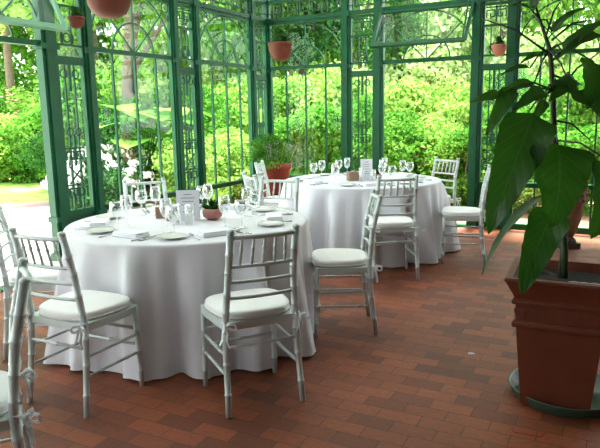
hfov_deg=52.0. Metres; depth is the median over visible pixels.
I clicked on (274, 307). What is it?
cushion
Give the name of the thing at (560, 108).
shrub
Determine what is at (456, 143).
shrub
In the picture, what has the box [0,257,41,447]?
chair
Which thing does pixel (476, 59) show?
trim
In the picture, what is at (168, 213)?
jar
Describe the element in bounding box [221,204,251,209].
folded napkin
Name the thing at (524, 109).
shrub
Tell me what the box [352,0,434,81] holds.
tree
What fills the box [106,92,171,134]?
shrub
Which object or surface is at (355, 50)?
tree
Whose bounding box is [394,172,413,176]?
folded napkin
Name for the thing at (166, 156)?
shrub
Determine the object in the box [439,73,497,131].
shrub
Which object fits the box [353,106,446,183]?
shrub
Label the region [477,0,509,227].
window
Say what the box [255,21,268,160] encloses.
window
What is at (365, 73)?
window
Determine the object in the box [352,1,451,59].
tree
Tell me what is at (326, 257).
cushion
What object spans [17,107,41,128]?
leaf plant
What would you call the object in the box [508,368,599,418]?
saucer
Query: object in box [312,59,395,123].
shrub
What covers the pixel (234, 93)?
shrub
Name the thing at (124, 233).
folded napkin
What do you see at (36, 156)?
shrub
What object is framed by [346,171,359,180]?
candle holder
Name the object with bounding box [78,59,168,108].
shrub
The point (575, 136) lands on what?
shrub
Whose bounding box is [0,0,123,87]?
tree
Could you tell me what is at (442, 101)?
shrub
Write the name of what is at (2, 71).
shrub
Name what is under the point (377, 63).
trim
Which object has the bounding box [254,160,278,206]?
chair
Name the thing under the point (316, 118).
shrub
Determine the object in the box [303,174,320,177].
folded napkin
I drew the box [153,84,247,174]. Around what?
shrub
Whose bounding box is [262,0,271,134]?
trim
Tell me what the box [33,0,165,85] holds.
tree
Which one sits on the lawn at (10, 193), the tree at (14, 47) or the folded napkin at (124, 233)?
the tree at (14, 47)
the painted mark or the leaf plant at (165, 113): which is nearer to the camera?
the painted mark
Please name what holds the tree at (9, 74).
on the lawn at (10, 193)
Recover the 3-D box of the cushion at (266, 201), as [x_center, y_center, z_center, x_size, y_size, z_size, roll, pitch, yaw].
[-0.217,-0.286,7.127,0.380,0.052,0.419,1,10,9]
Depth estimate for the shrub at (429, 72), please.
15.09 m
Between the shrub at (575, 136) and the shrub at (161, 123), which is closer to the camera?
the shrub at (575, 136)
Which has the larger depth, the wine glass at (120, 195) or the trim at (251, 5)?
the trim at (251, 5)
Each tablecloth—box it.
[43,204,320,381]
[278,173,460,267]
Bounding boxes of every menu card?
[176,190,199,221]
[360,159,371,179]
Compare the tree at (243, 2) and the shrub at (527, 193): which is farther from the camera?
the tree at (243, 2)
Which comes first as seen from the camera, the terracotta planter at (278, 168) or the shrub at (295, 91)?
the terracotta planter at (278, 168)
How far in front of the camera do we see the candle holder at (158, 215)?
4.20 m
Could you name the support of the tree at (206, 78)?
on the lawn at (10, 193)
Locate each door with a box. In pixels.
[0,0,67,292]
[370,0,474,225]
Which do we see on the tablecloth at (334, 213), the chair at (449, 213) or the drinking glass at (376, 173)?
the drinking glass at (376, 173)
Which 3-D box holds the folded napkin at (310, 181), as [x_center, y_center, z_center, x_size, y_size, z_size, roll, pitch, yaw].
[0.132,-0.429,6.232,0.116,0.029,0.210,-8,12,-33]
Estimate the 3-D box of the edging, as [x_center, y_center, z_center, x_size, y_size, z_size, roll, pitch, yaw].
[-7.229,-0.240,10.572,9.498,0.080,1.894,-4,10,-17]
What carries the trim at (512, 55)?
attached to the wall at (273, 3)
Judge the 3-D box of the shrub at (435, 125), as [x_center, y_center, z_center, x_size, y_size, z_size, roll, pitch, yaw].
[2.261,-1.143,10.742,1.757,1.586,1.500,-4,10,-16]
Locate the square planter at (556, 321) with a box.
[504,256,599,409]
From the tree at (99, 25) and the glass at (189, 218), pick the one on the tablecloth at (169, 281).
the glass at (189, 218)
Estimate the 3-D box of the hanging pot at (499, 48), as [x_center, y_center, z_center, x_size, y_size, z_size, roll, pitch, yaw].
[2.311,-2.583,7.065,0.168,1.266,0.168,5,12,32]
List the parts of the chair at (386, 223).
leg, seat, rail, rail, crest rail, rail, leg, leg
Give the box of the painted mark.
[511,427,545,436]
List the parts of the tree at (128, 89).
crown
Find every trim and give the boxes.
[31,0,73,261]
[77,0,106,214]
[166,0,185,199]
[189,0,208,203]
[245,0,258,204]
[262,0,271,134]
[339,0,352,172]
[372,0,384,171]
[466,0,483,225]
[500,0,519,229]
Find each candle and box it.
[173,215,178,222]
[187,215,192,222]
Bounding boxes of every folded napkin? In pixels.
[88,218,110,226]
[111,229,149,238]
[151,204,176,211]
[196,227,235,237]
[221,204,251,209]
[265,212,283,220]
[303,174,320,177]
[303,179,322,183]
[362,182,383,185]
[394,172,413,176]
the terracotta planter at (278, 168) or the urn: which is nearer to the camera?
the urn
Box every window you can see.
[57,0,95,222]
[91,0,178,210]
[177,3,200,203]
[199,7,254,204]
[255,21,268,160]
[268,16,341,177]
[350,14,373,171]
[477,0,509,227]
[511,0,599,234]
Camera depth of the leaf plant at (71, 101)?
11.47 m
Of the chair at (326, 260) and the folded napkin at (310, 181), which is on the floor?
the chair at (326, 260)
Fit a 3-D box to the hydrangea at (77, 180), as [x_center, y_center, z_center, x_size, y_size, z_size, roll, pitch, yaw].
[-3.785,-0.709,10.418,1.091,0.999,1.103,-1,10,0]
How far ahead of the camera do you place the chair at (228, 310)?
3.03 m
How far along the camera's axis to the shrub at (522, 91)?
11.62 m
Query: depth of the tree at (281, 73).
17.33 m
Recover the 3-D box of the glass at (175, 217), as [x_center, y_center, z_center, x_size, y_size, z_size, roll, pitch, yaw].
[-0.801,-0.066,3.977,0.060,0.130,0.060,-1,10,0]
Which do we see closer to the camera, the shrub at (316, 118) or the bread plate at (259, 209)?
the bread plate at (259, 209)
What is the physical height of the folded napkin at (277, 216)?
0.029 m
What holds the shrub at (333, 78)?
on the ground at (584, 222)
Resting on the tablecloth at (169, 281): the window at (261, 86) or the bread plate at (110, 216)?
the bread plate at (110, 216)
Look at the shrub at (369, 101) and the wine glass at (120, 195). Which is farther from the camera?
the shrub at (369, 101)
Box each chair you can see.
[0,202,59,360]
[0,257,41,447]
[8,227,143,418]
[122,177,168,209]
[201,223,311,417]
[242,172,262,205]
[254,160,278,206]
[258,176,299,211]
[312,189,382,336]
[363,174,424,281]
[431,157,460,232]
[440,165,490,264]
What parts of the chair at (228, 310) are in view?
leg, leg, seat, rail, rail, rail, crest rail, leg, leg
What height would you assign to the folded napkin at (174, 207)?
0.029 m
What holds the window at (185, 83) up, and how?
in the wall at (186, 2)
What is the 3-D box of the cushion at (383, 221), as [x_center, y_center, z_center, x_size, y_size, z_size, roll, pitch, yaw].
[0.812,-0.022,5.532,0.419,0.052,0.380,-2,10,-5]
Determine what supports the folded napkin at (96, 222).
on the tablecloth at (169, 281)
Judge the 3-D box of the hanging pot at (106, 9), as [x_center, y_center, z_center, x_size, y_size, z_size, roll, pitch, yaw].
[-1.369,-2.067,4.302,0.325,1.196,0.322,-1,10,0]
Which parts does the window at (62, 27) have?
frame, hopper sash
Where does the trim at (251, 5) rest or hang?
attached to the wall at (186, 2)
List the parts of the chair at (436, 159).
leg, rail, crest rail, leg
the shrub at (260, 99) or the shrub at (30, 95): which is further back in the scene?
the shrub at (30, 95)
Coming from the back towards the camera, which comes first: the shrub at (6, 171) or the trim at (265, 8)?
the shrub at (6, 171)
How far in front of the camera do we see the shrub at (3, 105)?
16.59 m
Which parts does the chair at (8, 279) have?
leg, rail, leg, rail, seat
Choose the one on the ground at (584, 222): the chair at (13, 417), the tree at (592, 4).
the tree at (592, 4)
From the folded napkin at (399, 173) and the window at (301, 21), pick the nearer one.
the folded napkin at (399, 173)
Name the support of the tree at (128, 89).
on the lawn at (10, 193)
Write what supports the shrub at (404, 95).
on the ground at (584, 222)
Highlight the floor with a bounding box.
[0,227,599,447]
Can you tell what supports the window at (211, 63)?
in the wall at (186, 2)
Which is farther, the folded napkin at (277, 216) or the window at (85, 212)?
the window at (85, 212)
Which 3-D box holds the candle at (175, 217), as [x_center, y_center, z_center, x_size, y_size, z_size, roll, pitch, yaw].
[-0.801,-0.036,3.982,0.036,0.052,0.035,-1,10,0]
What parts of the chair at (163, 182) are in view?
leg, crest rail, rail, leg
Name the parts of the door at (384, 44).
hopper sash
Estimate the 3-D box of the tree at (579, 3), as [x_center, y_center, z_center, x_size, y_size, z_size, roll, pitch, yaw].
[11.898,-7.326,24.223,6.399,8.606,6.246,-6,11,-26]
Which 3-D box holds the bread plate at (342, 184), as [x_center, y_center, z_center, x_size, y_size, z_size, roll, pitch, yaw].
[0.460,-0.375,5.933,0.176,0.016,0.176,-2,10,-6]
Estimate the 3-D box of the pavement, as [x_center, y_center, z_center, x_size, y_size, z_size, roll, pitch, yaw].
[-20.533,1.176,4.005,38.900,0.001,15.600,-1,10,0]
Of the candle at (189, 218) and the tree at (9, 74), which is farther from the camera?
the tree at (9, 74)
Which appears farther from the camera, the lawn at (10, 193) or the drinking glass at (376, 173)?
the lawn at (10, 193)
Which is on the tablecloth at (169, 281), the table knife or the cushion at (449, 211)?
the table knife
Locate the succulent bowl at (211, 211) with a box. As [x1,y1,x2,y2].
[200,198,222,219]
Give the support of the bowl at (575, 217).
on the urn
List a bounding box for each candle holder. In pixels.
[155,205,164,218]
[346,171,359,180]
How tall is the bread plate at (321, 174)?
0.016 m
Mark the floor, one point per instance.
(415, 383)
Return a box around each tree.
[0,0,38,92]
[0,0,60,19]
[0,0,97,102]
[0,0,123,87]
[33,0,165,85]
[91,0,223,126]
[99,1,200,90]
[105,0,260,91]
[151,0,302,85]
[186,2,289,85]
[200,0,324,89]
[206,2,338,81]
[255,0,365,82]
[272,0,389,81]
[310,0,433,74]
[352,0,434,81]
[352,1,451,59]
[485,0,567,81]
[499,0,599,61]
[533,0,599,62]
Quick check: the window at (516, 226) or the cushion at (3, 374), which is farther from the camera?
the window at (516, 226)
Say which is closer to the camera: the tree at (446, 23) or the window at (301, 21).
the window at (301, 21)
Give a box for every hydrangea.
[40,154,104,209]
[68,135,155,208]
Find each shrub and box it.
[0,59,39,102]
[0,81,18,153]
[0,104,46,183]
[0,113,28,182]
[1,105,25,171]
[2,86,39,114]
[14,97,81,178]
[23,66,115,111]
[64,98,127,150]
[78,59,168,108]
[88,111,157,210]
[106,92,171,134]
[131,121,190,201]
[144,80,207,107]
[151,130,233,204]
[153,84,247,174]
[166,126,249,202]
[204,74,274,108]
[210,102,276,192]
[244,77,281,122]
[245,117,312,174]
[258,73,340,173]
[288,101,364,174]
[290,67,371,170]
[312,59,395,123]
[338,92,384,167]
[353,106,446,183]
[367,43,470,99]
[384,76,441,169]
[393,113,465,188]
[404,73,487,167]
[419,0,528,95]
[422,124,491,206]
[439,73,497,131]
[449,96,536,208]
[483,62,595,141]
[487,25,599,83]
[513,174,541,211]
[532,62,599,133]
[539,124,599,215]
[548,60,599,134]
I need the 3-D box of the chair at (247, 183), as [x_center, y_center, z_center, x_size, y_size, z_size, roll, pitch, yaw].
[-0.261,-0.021,5.757,0.483,0.934,0.493,-5,11,-22]
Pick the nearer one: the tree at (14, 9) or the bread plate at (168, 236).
the bread plate at (168, 236)
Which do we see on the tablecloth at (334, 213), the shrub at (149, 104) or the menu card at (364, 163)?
the menu card at (364, 163)
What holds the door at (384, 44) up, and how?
in the wall at (273, 3)
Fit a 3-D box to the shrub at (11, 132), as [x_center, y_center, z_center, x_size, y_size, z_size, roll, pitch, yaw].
[-6.401,-1.934,15.054,2.226,1.967,1.900,8,13,41]
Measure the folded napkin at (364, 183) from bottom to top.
0.029 m
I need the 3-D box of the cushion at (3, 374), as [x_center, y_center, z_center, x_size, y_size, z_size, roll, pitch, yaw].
[-1.198,0.610,2.146,0.380,0.052,0.419,-6,11,-24]
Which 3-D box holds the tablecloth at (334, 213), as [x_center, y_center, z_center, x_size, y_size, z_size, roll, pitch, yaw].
[0.622,-0.104,6.611,1.800,0.756,1.983,-6,11,-26]
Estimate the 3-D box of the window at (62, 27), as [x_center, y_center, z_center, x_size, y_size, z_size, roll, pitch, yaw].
[-2.443,-0.904,5.008,0.419,3.003,1.240,4,11,27]
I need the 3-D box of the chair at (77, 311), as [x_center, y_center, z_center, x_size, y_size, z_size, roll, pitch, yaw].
[-1.146,0.450,3.180,0.493,0.934,0.483,4,11,26]
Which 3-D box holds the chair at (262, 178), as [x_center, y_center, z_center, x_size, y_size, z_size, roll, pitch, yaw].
[-0.250,0.089,5.137,0.493,0.934,0.483,3,11,23]
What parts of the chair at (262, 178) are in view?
leg, rail, crest rail, rail, leg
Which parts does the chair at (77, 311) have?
leg, crest rail, rail, rail, rail, leg, seat, leg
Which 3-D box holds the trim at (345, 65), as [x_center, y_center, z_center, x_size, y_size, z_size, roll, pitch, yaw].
[0.638,-1.736,8.426,0.150,3.350,0.126,4,11,27]
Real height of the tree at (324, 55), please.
11.848 m
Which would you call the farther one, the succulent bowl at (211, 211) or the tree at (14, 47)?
the tree at (14, 47)
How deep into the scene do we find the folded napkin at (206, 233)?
3.55 m
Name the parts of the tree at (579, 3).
crown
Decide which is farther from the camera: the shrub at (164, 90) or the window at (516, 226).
the shrub at (164, 90)
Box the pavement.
[0,203,157,284]
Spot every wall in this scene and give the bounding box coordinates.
[177,0,266,22]
[264,0,504,22]
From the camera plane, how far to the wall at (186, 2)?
8.05 m
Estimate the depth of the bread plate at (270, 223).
3.90 m
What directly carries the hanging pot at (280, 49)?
hanging from the ceiling
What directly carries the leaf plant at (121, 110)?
on the lawn at (10, 193)
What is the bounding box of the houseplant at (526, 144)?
[470,0,599,293]
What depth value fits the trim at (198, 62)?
7.48 m
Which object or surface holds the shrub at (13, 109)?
on the ground at (584, 222)
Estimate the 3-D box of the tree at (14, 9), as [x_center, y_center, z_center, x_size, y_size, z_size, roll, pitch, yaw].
[-7.287,-5.068,11.864,5.404,9.099,6.394,5,12,32]
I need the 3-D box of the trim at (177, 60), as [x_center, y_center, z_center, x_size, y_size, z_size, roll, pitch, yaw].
[-1.446,-1.478,7.167,0.126,3.350,0.126,4,11,27]
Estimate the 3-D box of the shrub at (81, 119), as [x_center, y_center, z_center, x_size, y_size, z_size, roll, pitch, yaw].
[-4.096,-1.546,12.467,1.600,2.030,1.874,-3,10,-10]
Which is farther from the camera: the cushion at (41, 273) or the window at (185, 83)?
the window at (185, 83)
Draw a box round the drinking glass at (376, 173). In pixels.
[373,169,381,178]
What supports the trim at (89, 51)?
attached to the wall at (186, 2)
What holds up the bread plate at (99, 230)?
on the tablecloth at (169, 281)
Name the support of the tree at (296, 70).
on the ground at (584, 222)
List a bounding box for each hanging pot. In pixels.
[67,0,84,28]
[87,0,130,18]
[268,0,292,60]
[492,7,506,55]
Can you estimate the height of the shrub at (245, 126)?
1.897 m
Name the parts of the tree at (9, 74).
crown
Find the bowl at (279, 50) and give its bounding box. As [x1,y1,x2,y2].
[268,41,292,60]
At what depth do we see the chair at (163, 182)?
5.27 m
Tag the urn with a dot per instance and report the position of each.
(575, 217)
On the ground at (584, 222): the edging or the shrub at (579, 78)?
the shrub at (579, 78)
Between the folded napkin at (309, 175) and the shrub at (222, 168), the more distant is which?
the shrub at (222, 168)
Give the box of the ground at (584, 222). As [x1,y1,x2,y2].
[145,138,593,227]
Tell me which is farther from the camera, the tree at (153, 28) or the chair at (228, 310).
the tree at (153, 28)
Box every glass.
[120,195,132,226]
[171,204,180,223]
[184,204,194,224]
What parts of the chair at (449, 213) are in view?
leg, seat, leg, leg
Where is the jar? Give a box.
[166,211,174,220]
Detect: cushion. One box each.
[0,370,7,415]
[8,261,59,283]
[39,290,129,321]
[205,288,289,320]
[264,196,278,203]
[312,248,366,267]
[368,216,413,227]
[442,206,479,216]
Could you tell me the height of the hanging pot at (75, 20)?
1.082 m
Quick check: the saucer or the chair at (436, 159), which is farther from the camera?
the chair at (436, 159)
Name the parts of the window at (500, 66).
panel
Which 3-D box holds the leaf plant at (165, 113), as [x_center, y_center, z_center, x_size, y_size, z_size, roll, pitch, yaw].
[-2.679,-1.250,11.094,2.145,1.667,2.232,5,12,32]
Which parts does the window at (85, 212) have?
panel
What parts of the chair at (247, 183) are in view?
leg, leg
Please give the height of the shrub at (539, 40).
3.794 m
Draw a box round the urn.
[558,180,588,248]
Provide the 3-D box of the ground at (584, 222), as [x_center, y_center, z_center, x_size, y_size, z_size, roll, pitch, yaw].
[-0.061,-3.631,29.823,120.000,0.100,110.000,-1,10,0]
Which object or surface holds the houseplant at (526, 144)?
on the square planter at (556, 321)
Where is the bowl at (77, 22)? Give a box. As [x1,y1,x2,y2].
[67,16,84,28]
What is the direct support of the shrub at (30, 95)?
on the ground at (584, 222)
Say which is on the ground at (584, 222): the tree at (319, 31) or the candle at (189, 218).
the tree at (319, 31)
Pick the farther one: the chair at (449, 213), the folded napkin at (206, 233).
the chair at (449, 213)
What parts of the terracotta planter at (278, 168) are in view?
pot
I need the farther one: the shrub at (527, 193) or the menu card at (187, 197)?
the shrub at (527, 193)
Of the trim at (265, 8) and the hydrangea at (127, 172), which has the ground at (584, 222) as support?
the hydrangea at (127, 172)
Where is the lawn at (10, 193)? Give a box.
[0,175,48,204]
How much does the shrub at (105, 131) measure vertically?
1.713 m
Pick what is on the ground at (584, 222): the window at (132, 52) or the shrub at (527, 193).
the shrub at (527, 193)
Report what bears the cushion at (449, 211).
on the chair at (449, 213)
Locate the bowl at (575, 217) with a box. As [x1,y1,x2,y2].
[567,180,588,235]
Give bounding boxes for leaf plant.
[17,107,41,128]
[62,100,84,145]
[98,100,155,129]
[99,107,211,195]
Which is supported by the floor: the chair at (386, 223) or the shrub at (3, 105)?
the chair at (386, 223)
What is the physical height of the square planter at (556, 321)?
0.658 m
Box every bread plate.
[85,227,115,233]
[95,214,121,218]
[156,233,187,239]
[252,207,275,211]
[256,220,283,226]
[319,173,330,175]
[339,183,356,185]
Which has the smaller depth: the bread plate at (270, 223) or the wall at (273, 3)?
the bread plate at (270, 223)
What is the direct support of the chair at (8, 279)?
on the floor
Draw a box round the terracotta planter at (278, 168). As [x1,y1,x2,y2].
[246,133,294,196]
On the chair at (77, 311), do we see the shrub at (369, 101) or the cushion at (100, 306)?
the cushion at (100, 306)
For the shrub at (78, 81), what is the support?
on the ground at (584, 222)
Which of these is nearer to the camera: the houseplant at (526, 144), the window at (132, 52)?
the houseplant at (526, 144)
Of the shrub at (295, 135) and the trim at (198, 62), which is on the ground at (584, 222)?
the shrub at (295, 135)
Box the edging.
[1,201,48,208]
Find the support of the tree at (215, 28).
on the ground at (584, 222)
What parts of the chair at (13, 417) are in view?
seat, leg, leg, crest rail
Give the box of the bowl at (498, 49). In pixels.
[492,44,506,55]
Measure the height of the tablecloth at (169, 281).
0.756 m
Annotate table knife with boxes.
[131,235,156,241]

